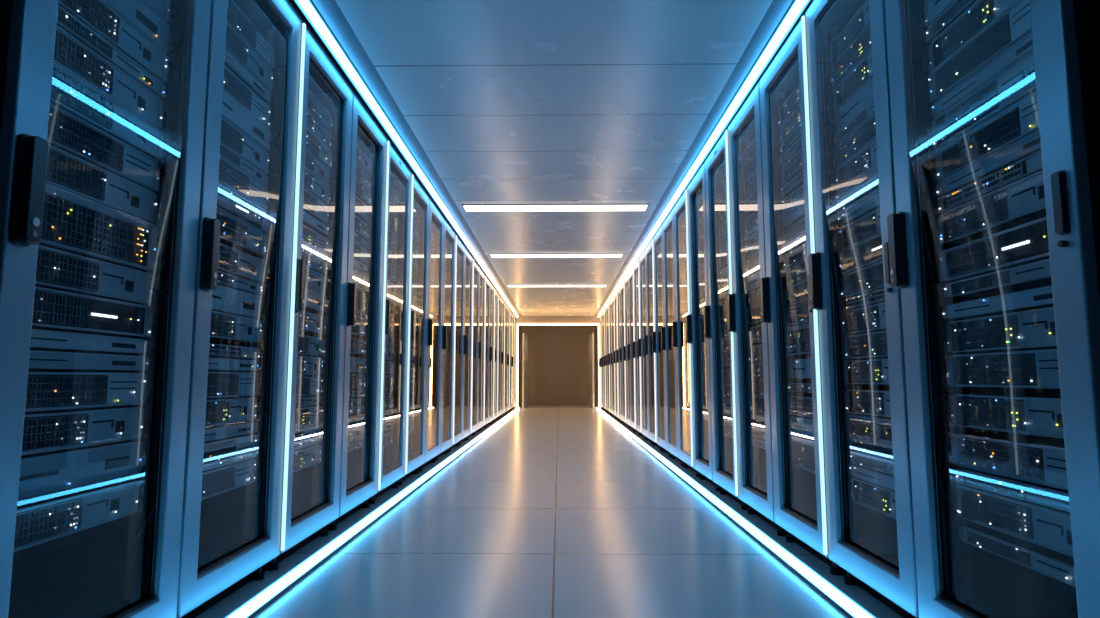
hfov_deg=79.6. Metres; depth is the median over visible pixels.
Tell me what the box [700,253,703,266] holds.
server
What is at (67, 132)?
server
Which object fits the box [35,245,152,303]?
server
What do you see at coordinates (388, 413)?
server
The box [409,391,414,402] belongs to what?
server
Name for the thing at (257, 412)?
cable
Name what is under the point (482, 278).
tall cabinet
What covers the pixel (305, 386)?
server
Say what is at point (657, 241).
tall cabinet
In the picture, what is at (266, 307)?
cable
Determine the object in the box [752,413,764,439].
server
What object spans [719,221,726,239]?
server
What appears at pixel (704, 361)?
server
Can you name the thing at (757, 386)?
server
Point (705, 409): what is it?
server
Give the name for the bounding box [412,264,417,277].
server
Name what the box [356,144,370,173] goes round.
server
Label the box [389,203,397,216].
server
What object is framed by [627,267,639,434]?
tall cabinet
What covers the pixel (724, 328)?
server
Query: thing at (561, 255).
recessed light
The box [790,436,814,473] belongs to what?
server
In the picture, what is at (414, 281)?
server
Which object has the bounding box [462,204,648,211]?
recessed light
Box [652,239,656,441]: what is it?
light
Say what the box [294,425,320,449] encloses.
server
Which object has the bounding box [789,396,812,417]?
server
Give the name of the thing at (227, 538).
tall cabinet
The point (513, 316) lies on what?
tall cabinet
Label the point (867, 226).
server
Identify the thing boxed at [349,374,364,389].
server
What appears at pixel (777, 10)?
trim
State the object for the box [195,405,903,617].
floor
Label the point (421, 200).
tall cabinet
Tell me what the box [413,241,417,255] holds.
server
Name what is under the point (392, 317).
server
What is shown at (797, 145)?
server
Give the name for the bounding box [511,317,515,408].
tall cabinet
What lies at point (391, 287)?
server
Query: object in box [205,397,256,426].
server
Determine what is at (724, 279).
server
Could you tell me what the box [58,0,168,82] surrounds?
server
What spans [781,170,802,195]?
switch
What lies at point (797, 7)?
ceiling light strip
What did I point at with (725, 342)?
server
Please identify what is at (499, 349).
tall cabinet
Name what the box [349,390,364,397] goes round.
server
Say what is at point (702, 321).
server
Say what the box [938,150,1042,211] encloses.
switch
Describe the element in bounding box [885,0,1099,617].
tall cabinet
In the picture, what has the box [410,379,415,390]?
server
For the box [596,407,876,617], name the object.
light strip
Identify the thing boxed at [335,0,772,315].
ceiling
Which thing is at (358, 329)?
server
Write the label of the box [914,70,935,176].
cable
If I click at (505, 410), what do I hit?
tall cabinet
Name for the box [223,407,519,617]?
light strip
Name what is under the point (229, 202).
server
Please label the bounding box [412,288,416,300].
server
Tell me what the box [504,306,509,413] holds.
tall cabinet
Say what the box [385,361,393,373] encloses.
server
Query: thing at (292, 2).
trim
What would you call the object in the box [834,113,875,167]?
server
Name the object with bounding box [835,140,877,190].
server
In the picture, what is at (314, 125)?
server
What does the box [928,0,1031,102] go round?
server
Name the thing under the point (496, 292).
tall cabinet
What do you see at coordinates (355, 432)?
server
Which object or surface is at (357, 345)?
server
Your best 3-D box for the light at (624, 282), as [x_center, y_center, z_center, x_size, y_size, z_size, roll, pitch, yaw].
[1.100,0.616,9.654,0.023,2.052,0.013,0,-6,1]
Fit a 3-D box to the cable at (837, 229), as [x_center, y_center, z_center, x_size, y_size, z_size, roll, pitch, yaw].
[1.061,-0.146,2.446,0.012,0.304,0.047,1,-6,-8]
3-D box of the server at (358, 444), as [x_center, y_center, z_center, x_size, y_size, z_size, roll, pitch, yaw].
[-1.365,0.730,3.459,0.626,0.038,0.482,0,-6,1]
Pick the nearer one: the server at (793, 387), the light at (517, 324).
the server at (793, 387)
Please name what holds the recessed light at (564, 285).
in the ceiling
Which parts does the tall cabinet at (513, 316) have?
door, glass pane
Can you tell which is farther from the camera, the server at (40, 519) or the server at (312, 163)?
the server at (312, 163)
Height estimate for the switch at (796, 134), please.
0.038 m
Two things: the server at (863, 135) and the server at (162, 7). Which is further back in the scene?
the server at (863, 135)
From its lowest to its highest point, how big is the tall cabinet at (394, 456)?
2.156 m
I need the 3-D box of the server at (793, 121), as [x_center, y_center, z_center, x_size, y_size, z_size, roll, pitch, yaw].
[1.391,-0.840,2.864,0.626,0.082,0.482,0,-6,1]
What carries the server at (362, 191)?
in the tall cabinet at (360, 472)
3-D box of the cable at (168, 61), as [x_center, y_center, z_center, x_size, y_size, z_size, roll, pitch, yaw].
[-1.064,-0.543,1.866,0.012,0.305,0.076,-1,-6,6]
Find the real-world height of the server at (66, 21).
0.038 m
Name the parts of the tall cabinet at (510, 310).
glass pane, door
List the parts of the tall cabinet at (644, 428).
handle, door, glass pane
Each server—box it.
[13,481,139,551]
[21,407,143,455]
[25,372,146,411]
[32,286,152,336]
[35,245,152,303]
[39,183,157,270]
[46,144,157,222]
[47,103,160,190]
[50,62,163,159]
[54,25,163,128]
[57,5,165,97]
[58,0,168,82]
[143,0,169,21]
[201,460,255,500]
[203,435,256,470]
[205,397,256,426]
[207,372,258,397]
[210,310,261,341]
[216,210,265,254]
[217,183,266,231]
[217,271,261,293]
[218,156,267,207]
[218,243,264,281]
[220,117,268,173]
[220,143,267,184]
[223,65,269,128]
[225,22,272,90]
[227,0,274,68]
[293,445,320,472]
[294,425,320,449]
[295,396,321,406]
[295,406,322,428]
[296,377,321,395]
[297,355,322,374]
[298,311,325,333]
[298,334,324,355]
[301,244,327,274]
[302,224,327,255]
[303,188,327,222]
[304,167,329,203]
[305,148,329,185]
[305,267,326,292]
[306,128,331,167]
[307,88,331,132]
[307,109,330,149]
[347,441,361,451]
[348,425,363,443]
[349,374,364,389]
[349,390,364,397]
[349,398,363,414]
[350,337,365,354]
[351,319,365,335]
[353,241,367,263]
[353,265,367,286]
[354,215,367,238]
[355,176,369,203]
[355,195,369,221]
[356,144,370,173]
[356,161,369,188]
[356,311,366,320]
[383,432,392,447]
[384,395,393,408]
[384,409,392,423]
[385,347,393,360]
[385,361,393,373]
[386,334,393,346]
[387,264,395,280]
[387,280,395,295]
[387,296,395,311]
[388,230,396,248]
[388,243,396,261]
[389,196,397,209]
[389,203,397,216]
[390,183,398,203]
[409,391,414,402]
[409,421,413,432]
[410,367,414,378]
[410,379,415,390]
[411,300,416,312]
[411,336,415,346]
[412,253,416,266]
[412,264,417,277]
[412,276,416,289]
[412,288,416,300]
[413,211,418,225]
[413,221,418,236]
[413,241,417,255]
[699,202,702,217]
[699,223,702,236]
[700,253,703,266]
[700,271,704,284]
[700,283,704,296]
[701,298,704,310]
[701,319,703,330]
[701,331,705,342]
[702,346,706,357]
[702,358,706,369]
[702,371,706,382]
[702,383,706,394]
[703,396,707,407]
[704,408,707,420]
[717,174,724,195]
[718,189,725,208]
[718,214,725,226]
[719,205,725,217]
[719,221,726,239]
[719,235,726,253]
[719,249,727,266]
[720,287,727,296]
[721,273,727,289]
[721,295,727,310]
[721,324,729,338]
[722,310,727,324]
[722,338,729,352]
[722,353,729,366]
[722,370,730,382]
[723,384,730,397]
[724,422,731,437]
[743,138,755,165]
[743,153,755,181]
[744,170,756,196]
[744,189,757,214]
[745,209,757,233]
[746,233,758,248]
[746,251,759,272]
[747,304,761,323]
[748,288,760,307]
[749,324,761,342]
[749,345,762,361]
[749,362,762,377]
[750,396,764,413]
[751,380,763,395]
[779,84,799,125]
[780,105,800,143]
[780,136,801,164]
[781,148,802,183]
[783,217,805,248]
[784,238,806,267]
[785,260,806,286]
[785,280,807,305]
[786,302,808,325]
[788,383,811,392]
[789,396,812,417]
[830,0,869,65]
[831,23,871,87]
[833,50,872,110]
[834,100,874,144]
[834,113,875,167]
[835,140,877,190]
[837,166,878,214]
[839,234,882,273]
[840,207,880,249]
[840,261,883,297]
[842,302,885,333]
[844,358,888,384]
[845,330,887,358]
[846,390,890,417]
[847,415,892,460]
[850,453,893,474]
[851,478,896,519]
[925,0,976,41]
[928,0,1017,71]
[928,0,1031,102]
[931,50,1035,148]
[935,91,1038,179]
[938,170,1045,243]
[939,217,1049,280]
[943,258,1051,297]
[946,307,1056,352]
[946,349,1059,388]
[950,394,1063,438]
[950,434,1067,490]
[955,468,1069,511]
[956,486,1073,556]
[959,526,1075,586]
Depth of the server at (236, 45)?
2.34 m
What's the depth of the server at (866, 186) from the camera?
2.28 m
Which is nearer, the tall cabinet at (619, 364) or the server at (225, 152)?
the server at (225, 152)
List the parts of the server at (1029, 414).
status light panel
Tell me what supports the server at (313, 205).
in the tall cabinet at (313, 492)
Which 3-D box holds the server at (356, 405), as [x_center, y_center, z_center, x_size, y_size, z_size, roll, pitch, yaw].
[-1.362,0.517,3.481,0.626,0.082,0.482,0,-6,1]
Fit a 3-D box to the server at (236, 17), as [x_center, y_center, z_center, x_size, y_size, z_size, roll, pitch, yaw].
[-1.377,-0.987,2.311,0.626,0.082,0.482,0,-6,1]
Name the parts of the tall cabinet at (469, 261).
handle, door, glass pane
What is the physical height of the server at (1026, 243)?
0.082 m
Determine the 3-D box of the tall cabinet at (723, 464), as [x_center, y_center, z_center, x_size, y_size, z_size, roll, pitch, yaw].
[1.532,0.055,3.975,1.084,2.156,0.596,0,-6,1]
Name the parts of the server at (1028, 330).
status light panel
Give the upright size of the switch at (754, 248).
0.038 m
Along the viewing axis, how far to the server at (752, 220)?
3.55 m
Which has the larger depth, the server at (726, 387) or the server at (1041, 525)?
the server at (726, 387)
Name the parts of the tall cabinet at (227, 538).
handle, blanking panel, blanking panel, blanking panel, blanking panel, blanking panel, mounting rail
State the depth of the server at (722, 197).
4.20 m
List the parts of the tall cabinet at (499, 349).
door, glass pane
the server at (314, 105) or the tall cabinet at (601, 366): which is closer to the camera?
the server at (314, 105)
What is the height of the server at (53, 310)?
0.082 m
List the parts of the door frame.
window panel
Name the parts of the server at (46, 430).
status light panel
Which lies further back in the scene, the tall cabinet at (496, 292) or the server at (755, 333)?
the tall cabinet at (496, 292)
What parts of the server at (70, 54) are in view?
status light panel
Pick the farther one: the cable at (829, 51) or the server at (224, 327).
the cable at (829, 51)
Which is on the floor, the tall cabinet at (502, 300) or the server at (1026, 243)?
the tall cabinet at (502, 300)
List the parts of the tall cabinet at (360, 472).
handle, blanking panel, blanking panel, mounting rail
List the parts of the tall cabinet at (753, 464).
handle, mounting rail, blanking panel, blanking panel, blanking panel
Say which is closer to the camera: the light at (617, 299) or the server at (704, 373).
the server at (704, 373)
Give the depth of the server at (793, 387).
2.83 m
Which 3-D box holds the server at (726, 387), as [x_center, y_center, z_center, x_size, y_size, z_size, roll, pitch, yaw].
[1.401,0.491,3.932,0.626,0.082,0.482,0,-6,1]
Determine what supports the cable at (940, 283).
in the tall cabinet at (956, 578)
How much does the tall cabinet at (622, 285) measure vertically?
2.156 m
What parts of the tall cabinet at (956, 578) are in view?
handle, blanking panel, mounting rail, blanking panel, blanking panel, blanking panel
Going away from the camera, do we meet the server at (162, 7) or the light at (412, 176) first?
the server at (162, 7)
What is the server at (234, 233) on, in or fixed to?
in the tall cabinet at (227, 538)
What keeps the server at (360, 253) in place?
in the tall cabinet at (360, 472)
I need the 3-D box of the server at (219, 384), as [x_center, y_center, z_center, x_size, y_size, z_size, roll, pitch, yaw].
[-1.380,0.250,2.182,0.626,0.082,0.482,0,-6,1]
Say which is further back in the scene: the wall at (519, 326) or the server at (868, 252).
the wall at (519, 326)
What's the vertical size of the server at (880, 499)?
0.082 m
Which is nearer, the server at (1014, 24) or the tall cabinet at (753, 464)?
the server at (1014, 24)
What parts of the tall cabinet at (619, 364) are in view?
door, glass pane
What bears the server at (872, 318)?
in the tall cabinet at (876, 550)
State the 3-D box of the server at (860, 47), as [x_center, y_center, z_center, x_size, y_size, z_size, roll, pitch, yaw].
[1.377,-0.902,2.268,0.626,0.082,0.482,0,-6,1]
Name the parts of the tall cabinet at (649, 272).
handle, door, glass pane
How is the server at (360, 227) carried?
in the tall cabinet at (360, 472)
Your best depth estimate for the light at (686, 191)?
4.86 m
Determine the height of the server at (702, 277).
0.082 m
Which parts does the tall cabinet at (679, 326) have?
handle, glass pane, door, mounting rail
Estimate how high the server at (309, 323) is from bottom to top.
0.082 m
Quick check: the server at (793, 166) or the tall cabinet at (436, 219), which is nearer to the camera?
the server at (793, 166)
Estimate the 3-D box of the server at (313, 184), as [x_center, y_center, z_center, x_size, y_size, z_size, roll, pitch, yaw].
[-1.368,-0.564,2.930,0.626,0.082,0.482,0,-6,1]
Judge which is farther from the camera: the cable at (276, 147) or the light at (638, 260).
the light at (638, 260)
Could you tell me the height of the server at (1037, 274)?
0.038 m
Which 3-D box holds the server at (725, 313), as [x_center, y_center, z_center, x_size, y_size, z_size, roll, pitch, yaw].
[1.407,0.035,3.979,0.626,0.082,0.482,0,-6,1]
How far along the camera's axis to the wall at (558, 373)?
17.69 m
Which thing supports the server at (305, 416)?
in the tall cabinet at (313, 492)
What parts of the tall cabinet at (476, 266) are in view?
handle, glass pane, door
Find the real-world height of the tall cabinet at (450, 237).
2.156 m
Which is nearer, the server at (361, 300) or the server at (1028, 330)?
the server at (1028, 330)
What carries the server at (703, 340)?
in the tall cabinet at (695, 193)
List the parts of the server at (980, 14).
status light panel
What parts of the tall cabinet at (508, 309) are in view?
glass pane, door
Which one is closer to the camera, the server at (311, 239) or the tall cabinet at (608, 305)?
the server at (311, 239)
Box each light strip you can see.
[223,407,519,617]
[294,0,517,317]
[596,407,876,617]
[598,0,810,316]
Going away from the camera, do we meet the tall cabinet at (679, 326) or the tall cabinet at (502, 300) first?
the tall cabinet at (679, 326)
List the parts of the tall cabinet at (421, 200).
handle, blanking panel, mounting rail, blanking panel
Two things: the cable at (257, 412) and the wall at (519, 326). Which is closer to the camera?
the cable at (257, 412)
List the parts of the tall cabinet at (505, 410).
door, glass pane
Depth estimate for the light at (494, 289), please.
10.40 m
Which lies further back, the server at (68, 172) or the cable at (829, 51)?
the cable at (829, 51)
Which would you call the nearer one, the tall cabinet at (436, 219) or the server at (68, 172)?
the server at (68, 172)
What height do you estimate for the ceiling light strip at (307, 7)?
0.049 m
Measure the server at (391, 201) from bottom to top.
0.038 m
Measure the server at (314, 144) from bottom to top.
0.082 m
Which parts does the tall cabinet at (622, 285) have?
handle, door, glass pane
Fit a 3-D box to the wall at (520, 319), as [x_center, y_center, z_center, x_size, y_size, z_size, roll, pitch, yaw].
[0.215,1.213,15.738,4.800,2.300,0.120,0,-6,1]
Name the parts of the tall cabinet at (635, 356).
handle, glass pane, door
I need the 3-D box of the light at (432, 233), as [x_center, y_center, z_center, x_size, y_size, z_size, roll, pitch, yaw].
[0.085,0.419,8.450,3.152,1.778,14.345,0,-6,1]
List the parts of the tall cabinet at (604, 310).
door, glass pane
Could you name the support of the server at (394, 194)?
in the tall cabinet at (394, 456)
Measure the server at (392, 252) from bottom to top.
0.082 m
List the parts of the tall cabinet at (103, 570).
handle, blanking panel, blanking panel, blanking panel, blanking panel, mounting rail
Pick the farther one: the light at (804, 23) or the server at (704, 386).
the server at (704, 386)
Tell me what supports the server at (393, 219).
in the tall cabinet at (394, 456)
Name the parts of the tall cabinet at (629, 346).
handle, door, glass pane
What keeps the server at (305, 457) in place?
in the tall cabinet at (313, 492)
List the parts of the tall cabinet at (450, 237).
handle, glass pane, door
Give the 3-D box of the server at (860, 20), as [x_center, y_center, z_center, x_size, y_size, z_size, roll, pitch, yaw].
[1.377,-0.991,2.277,0.626,0.082,0.482,0,-6,1]
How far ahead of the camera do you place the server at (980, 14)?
1.69 m
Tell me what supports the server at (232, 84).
in the tall cabinet at (227, 538)
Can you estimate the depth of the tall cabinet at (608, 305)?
13.09 m
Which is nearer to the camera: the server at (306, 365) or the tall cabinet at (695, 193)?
the server at (306, 365)
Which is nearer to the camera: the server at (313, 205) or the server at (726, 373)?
the server at (313, 205)
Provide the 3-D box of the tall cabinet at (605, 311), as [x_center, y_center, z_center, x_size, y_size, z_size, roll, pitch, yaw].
[1.664,1.053,13.527,1.082,2.156,0.604,0,-6,1]
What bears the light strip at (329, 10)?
attached to the ceiling
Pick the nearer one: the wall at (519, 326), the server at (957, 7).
the server at (957, 7)
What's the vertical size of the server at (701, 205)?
0.082 m
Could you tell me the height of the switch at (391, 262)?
0.038 m
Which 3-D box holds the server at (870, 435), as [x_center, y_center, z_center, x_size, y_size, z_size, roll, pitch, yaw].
[1.377,0.417,2.130,0.626,0.126,0.482,0,-6,1]
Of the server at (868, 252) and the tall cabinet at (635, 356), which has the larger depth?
the tall cabinet at (635, 356)
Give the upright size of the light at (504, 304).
2.052 m
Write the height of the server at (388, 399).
0.082 m
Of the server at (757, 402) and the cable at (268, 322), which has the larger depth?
the server at (757, 402)
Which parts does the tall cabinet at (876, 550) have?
handle, mounting rail, blanking panel, blanking panel, blanking panel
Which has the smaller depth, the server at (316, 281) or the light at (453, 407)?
the server at (316, 281)
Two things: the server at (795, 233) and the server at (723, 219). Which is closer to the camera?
the server at (795, 233)
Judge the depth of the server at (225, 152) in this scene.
2.30 m
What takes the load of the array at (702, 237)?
in the tall cabinet at (695, 193)
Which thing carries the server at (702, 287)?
in the tall cabinet at (695, 193)
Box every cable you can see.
[136,420,160,538]
[145,288,167,401]
[153,169,175,278]
[160,60,181,165]
[167,0,186,55]
[253,412,267,497]
[258,319,271,401]
[262,234,275,314]
[266,142,278,219]
[824,51,833,128]
[827,130,837,208]
[832,228,842,309]
[839,395,850,480]
[908,3,926,29]
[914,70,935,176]
[920,180,942,289]
[926,282,949,395]
[933,396,956,513]
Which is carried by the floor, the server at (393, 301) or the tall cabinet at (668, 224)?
the tall cabinet at (668, 224)
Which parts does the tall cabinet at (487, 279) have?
handle, glass pane, door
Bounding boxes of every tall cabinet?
[0,0,210,617]
[176,0,305,617]
[262,20,352,570]
[326,91,389,529]
[367,138,413,503]
[396,172,429,484]
[415,198,443,471]
[434,218,456,460]
[447,236,464,451]
[458,247,473,444]
[466,258,478,439]
[474,267,485,434]
[478,275,489,430]
[485,282,494,426]
[490,288,498,423]
[494,293,500,420]
[498,298,504,418]
[501,303,506,415]
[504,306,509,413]
[507,310,511,412]
[509,313,514,409]
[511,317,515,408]
[599,316,603,409]
[600,313,605,409]
[602,310,607,412]
[604,307,609,413]
[606,305,612,414]
[608,300,614,417]
[610,297,617,419]
[613,292,621,421]
[616,286,626,424]
[619,281,629,427]
[623,275,635,430]
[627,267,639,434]
[632,261,647,438]
[638,249,652,443]
[644,240,661,449]
[652,224,674,457]
[661,208,684,465]
[672,188,703,476]
[685,162,721,490]
[704,127,748,509]
[725,81,787,535]
[759,13,846,575]
[801,0,918,617]
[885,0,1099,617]
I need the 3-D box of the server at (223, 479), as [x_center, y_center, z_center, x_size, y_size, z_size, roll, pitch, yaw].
[-1.377,0.559,2.150,0.626,0.082,0.482,0,-6,1]
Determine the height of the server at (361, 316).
0.038 m
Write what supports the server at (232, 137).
in the tall cabinet at (227, 538)
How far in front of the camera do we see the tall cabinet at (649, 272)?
7.08 m
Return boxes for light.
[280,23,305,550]
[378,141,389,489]
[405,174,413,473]
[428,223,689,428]
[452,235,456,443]
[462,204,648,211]
[471,259,473,432]
[484,276,485,424]
[490,253,622,257]
[493,289,494,418]
[497,294,498,415]
[504,304,504,409]
[507,284,606,286]
[509,341,509,408]
[516,324,599,407]
[601,340,601,405]
[604,311,605,408]
[608,304,609,411]
[614,305,615,414]
[617,299,618,416]
[624,282,625,421]
[633,268,635,427]
[638,260,641,431]
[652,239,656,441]
[685,189,693,465]
[725,130,738,495]
[801,16,828,554]
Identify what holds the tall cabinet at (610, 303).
on the floor
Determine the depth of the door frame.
15.98 m
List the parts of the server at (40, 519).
status light panel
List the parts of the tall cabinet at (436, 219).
mounting rail, handle, door, glass pane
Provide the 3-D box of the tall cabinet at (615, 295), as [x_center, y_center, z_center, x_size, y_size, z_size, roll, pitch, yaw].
[1.631,0.804,11.140,1.082,2.156,0.604,0,-6,1]
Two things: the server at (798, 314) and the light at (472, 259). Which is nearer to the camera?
the server at (798, 314)
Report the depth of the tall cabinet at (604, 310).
14.31 m
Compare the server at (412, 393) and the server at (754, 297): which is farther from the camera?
the server at (412, 393)
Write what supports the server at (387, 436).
in the tall cabinet at (394, 456)
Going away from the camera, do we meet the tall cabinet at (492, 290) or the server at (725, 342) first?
the server at (725, 342)
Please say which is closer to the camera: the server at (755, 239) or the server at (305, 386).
the server at (305, 386)
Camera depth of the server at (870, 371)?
2.22 m
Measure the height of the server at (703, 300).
0.082 m
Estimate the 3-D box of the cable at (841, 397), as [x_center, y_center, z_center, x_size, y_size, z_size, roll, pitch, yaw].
[1.061,0.464,2.382,0.012,0.304,0.047,1,-6,-8]
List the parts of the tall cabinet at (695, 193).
handle, door, mounting rail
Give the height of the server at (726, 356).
0.082 m
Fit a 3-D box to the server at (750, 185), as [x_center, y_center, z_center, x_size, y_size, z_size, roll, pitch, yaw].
[1.393,-0.689,3.452,0.626,0.082,0.482,0,-6,1]
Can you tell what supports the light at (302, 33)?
attached to the tall cabinet at (227, 538)
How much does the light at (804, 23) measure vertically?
2.052 m
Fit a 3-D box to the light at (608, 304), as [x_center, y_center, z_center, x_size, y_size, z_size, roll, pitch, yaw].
[1.141,0.928,12.638,0.023,2.052,0.013,0,-6,1]
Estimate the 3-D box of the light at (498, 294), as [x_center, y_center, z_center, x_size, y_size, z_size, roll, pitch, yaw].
[-0.877,0.765,11.081,0.023,2.052,0.013,0,-6,1]
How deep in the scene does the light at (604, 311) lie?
13.78 m
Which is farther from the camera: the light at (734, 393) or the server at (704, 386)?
the server at (704, 386)
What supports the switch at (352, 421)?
in the tall cabinet at (360, 472)
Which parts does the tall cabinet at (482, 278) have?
handle, door, glass pane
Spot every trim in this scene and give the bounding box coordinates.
[289,0,514,315]
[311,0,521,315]
[520,408,595,408]
[594,0,793,315]
[601,0,811,314]
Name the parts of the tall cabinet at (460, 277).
handle, door, glass pane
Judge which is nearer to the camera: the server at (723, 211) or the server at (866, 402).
the server at (866, 402)
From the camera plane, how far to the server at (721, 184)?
4.20 m
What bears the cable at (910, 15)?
in the tall cabinet at (956, 578)
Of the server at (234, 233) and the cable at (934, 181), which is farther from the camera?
the server at (234, 233)
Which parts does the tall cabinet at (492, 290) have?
handle, glass pane, door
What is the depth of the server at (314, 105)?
3.04 m
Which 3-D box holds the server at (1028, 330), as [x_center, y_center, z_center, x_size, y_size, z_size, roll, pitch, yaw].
[1.374,0.052,1.532,0.626,0.082,0.482,0,-6,1]
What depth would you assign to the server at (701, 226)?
4.82 m
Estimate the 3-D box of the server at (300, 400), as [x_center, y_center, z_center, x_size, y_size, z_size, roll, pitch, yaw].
[-1.374,0.399,2.830,0.626,0.038,0.482,0,-6,1]
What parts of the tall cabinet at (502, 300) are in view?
glass pane, door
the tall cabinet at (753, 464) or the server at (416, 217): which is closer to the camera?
the tall cabinet at (753, 464)
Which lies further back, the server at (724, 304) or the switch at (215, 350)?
the server at (724, 304)
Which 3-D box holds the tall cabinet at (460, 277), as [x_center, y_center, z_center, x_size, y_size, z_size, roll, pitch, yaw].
[-1.446,0.352,6.818,1.082,2.156,0.656,0,-6,1]
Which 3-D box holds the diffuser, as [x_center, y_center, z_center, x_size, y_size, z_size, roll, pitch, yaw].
[0.113,-0.368,10.595,1.580,0.012,0.170,0,-6,1]
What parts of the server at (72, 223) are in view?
status light panel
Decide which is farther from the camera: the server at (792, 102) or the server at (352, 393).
the server at (352, 393)
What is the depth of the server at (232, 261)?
2.28 m
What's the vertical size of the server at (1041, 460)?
0.082 m
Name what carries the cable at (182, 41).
in the tall cabinet at (103, 570)
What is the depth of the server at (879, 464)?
2.19 m
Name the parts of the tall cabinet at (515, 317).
door, glass pane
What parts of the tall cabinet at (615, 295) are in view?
door, glass pane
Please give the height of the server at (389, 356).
0.082 m
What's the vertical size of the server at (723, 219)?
0.038 m
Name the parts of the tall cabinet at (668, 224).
handle, glass pane, door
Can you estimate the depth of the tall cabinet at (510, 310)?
14.17 m
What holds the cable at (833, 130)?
in the tall cabinet at (876, 550)
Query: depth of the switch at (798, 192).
2.93 m
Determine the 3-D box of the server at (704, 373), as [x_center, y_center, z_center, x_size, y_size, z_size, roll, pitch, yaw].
[1.409,0.465,4.537,0.626,0.082,0.482,0,-6,1]
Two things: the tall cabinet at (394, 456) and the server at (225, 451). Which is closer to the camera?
the server at (225, 451)
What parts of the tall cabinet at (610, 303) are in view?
door, glass pane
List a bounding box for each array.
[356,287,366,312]
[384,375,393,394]
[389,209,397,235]
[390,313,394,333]
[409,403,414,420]
[700,235,703,254]
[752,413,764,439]
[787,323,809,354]
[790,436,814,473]
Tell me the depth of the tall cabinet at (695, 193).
4.79 m
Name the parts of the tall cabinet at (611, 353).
door, glass pane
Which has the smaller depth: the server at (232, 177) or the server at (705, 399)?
the server at (232, 177)
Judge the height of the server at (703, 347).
0.082 m
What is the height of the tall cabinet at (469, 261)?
2.156 m
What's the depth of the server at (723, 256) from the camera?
4.16 m
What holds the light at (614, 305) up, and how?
attached to the tall cabinet at (615, 295)
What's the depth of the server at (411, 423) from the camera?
4.94 m
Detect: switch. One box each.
[209,343,259,357]
[348,417,362,425]
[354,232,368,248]
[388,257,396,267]
[746,242,758,256]
[781,124,801,152]
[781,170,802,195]
[782,184,803,207]
[841,288,884,309]
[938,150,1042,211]
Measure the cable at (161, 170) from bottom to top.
0.305 m
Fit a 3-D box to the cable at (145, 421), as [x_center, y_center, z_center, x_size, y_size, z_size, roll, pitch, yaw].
[-1.064,0.449,1.762,0.012,0.305,0.076,-1,-6,6]
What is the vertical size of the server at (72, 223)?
0.126 m
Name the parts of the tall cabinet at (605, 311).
door, glass pane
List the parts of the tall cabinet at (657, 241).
handle, door, glass pane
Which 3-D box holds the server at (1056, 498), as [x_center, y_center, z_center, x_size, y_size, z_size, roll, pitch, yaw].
[1.374,0.411,1.494,0.626,0.038,0.482,0,-6,1]
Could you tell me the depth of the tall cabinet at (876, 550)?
2.37 m
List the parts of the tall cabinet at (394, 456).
handle, blanking panel, mounting rail, door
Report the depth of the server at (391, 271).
4.36 m
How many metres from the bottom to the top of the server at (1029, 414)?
0.082 m
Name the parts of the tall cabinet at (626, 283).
handle, door, glass pane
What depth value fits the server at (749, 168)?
3.58 m
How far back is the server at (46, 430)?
1.52 m
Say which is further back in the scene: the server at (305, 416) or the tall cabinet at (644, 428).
the tall cabinet at (644, 428)
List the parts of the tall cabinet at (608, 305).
door, glass pane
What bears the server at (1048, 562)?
in the tall cabinet at (956, 578)
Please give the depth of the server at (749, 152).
3.58 m
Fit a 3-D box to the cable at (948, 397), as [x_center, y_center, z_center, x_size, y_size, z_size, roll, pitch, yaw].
[1.053,0.387,1.771,0.012,0.305,0.079,0,-6,-4]
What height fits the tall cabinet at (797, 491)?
2.156 m
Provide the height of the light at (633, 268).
2.052 m
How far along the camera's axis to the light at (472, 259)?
7.78 m
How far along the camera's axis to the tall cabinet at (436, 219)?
5.65 m
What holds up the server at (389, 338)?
in the tall cabinet at (394, 456)
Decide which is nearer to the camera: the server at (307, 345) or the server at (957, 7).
the server at (957, 7)
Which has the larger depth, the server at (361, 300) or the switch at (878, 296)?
the server at (361, 300)
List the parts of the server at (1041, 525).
status light panel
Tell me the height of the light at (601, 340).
2.052 m
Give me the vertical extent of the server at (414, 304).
0.082 m
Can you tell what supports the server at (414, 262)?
in the tall cabinet at (421, 200)
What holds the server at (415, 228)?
in the tall cabinet at (421, 200)
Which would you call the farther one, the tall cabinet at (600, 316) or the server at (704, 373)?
the tall cabinet at (600, 316)
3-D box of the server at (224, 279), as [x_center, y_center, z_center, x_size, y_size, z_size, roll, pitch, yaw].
[-1.383,-0.096,2.218,0.626,0.038,0.482,0,-6,1]
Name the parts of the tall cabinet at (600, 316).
door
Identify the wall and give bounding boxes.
[512,316,601,408]
[518,325,521,406]
[521,325,595,404]
[595,325,598,406]
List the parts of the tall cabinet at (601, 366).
door, glass pane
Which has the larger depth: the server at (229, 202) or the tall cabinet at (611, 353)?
the tall cabinet at (611, 353)
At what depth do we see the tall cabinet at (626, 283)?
9.47 m
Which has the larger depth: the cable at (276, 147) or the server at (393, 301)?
the server at (393, 301)
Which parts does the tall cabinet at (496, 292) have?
door, glass pane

